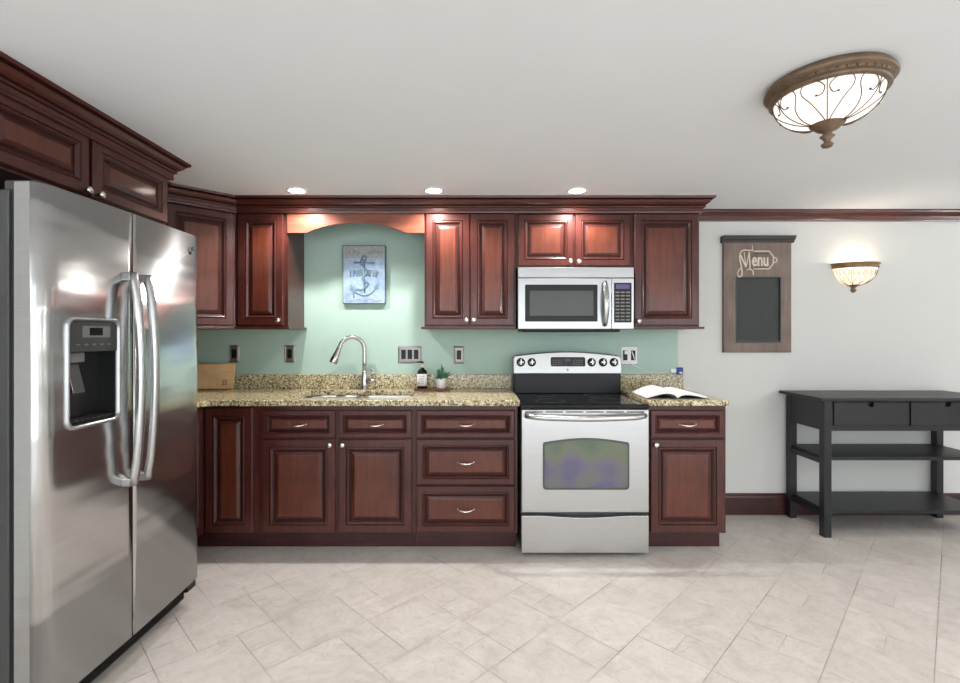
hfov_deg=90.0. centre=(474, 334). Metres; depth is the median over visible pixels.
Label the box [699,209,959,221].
trim
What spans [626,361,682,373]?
charger
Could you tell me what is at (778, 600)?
floor
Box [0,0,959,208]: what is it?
ceiling
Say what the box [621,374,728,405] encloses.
countertop
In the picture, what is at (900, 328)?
wall
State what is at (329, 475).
base cabinet
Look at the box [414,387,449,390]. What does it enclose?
serving tray
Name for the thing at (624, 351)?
socket
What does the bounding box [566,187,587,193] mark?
recessed light
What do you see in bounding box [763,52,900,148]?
ceiling light
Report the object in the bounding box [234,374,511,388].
backsplash
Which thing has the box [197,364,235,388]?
cutting board
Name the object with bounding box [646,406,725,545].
base cabinet
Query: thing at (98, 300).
refrigerator
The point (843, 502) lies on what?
shelf
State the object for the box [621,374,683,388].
backsplash
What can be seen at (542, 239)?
upper cabinet
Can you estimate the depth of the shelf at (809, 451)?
3.25 m
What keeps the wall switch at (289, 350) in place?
attached to the wall
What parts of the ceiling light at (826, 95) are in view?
lamp shade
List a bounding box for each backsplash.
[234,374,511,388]
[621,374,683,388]
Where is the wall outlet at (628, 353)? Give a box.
[621,346,636,364]
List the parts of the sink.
bowl, bowl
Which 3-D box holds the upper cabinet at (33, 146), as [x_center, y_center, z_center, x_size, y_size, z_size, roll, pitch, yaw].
[-1.897,-0.695,2.008,0.678,0.260,0.976,0,0,0]
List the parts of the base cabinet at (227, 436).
door, door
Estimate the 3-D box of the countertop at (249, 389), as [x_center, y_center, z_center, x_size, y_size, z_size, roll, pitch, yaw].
[-0.986,0.355,2.945,2.504,0.138,1.129,0,0,0]
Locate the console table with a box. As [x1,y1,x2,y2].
[779,390,959,537]
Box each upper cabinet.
[0,93,166,224]
[166,202,253,329]
[235,213,306,329]
[421,213,515,329]
[516,213,631,269]
[620,213,704,329]
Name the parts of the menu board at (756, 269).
chalkboard panel, molding, cap molding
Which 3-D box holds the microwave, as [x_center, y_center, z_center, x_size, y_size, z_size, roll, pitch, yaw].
[0.660,-0.232,3.295,0.758,0.424,0.418,0,0,0]
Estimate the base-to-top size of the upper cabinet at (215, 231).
0.785 m
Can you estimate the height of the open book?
0.056 m
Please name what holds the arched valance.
attached to the upper cabinet at (470, 258)
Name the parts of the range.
oven door, drawer, handle, glass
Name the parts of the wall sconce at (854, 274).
lamp shade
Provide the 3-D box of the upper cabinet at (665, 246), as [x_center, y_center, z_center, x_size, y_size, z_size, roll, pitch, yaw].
[1.282,-0.432,3.331,0.471,0.785,0.351,0,0,0]
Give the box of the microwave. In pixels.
[516,267,633,331]
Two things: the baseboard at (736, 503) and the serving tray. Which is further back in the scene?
the baseboard at (736, 503)
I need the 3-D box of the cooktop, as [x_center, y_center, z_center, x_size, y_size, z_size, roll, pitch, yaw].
[0.648,0.422,3.102,0.758,0.028,0.556,0,0,0]
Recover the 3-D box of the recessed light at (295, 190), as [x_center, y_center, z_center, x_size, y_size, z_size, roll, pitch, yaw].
[-1.116,-0.903,3.010,0.136,0.008,0.136,0,0,0]
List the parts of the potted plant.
pot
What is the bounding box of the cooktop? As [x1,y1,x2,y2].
[515,393,648,408]
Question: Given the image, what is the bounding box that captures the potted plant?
[434,365,449,388]
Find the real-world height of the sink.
0.178 m
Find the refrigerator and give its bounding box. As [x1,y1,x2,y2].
[0,180,196,682]
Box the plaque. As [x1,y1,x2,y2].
[343,245,385,303]
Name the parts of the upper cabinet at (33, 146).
door, knob, knob, door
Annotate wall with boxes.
[197,222,959,492]
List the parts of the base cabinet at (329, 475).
handle, drawer, door, drawer, door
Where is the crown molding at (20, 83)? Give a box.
[0,51,716,214]
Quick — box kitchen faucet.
[329,335,374,389]
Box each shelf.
[791,444,959,462]
[791,491,959,514]
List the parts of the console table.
leg, leg, drawer, drawer, leg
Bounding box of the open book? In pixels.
[631,385,708,398]
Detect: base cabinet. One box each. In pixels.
[197,406,264,545]
[259,395,415,545]
[414,406,516,545]
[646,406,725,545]
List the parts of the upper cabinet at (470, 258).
door, molding, door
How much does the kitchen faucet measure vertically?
0.389 m
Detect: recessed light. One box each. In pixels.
[285,187,307,193]
[423,187,444,193]
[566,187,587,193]
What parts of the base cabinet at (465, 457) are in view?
drawer, drawer, drawer, handle, handle, handle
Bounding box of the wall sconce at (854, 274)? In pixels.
[830,261,880,292]
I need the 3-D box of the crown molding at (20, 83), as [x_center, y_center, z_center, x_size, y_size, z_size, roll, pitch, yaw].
[-0.333,-0.857,2.478,3.802,0.100,2.056,0,0,0]
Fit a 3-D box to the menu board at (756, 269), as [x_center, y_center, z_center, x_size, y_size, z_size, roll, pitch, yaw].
[2.052,-0.295,3.479,0.520,0.844,0.058,0,0,0]
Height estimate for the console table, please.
0.908 m
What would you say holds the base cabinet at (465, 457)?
on the floor
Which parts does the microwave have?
door, panel, handle, control panel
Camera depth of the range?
2.82 m
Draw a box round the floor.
[91,515,959,682]
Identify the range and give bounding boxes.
[512,351,648,552]
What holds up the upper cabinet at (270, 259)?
attached to the wall
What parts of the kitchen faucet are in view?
lever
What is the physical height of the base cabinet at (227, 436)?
0.885 m
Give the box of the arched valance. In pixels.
[287,213,424,232]
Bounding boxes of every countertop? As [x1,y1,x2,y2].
[197,374,519,407]
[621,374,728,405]
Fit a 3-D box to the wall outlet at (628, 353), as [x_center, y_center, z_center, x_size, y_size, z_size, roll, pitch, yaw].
[1.126,0.149,3.494,0.116,0.136,0.032,0,0,0]
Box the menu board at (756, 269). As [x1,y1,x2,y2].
[720,235,796,351]
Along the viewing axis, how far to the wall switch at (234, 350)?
3.50 m
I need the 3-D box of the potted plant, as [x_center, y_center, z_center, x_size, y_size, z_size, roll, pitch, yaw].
[-0.236,0.291,3.387,0.116,0.169,0.137,0,0,22]
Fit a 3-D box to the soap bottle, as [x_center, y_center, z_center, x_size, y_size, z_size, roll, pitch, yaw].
[-0.372,0.280,3.388,0.072,0.191,0.073,0,0,0]
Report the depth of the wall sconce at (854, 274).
3.42 m
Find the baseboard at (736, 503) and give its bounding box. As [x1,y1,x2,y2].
[726,493,959,514]
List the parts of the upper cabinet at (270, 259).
door, molding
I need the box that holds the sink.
[305,395,411,397]
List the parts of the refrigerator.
freezer door, spout, dispenser panel, display frame, handle, handle, fresh food door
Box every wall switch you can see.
[229,345,239,361]
[284,345,294,361]
[398,346,421,362]
[454,346,463,363]
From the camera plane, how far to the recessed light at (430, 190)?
3.00 m
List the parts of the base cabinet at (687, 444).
drawer, door, handle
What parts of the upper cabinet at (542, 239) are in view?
door, door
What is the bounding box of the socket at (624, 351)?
[623,350,626,359]
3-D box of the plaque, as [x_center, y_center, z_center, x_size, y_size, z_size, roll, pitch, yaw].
[-0.804,-0.438,3.488,0.312,0.424,0.040,0,0,0]
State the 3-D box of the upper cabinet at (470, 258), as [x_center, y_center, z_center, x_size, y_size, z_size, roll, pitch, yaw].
[-0.043,-0.432,3.331,0.628,0.785,0.351,0,0,0]
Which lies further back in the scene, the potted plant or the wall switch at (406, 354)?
the wall switch at (406, 354)
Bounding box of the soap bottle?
[417,361,426,388]
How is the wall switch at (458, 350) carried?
attached to the wall

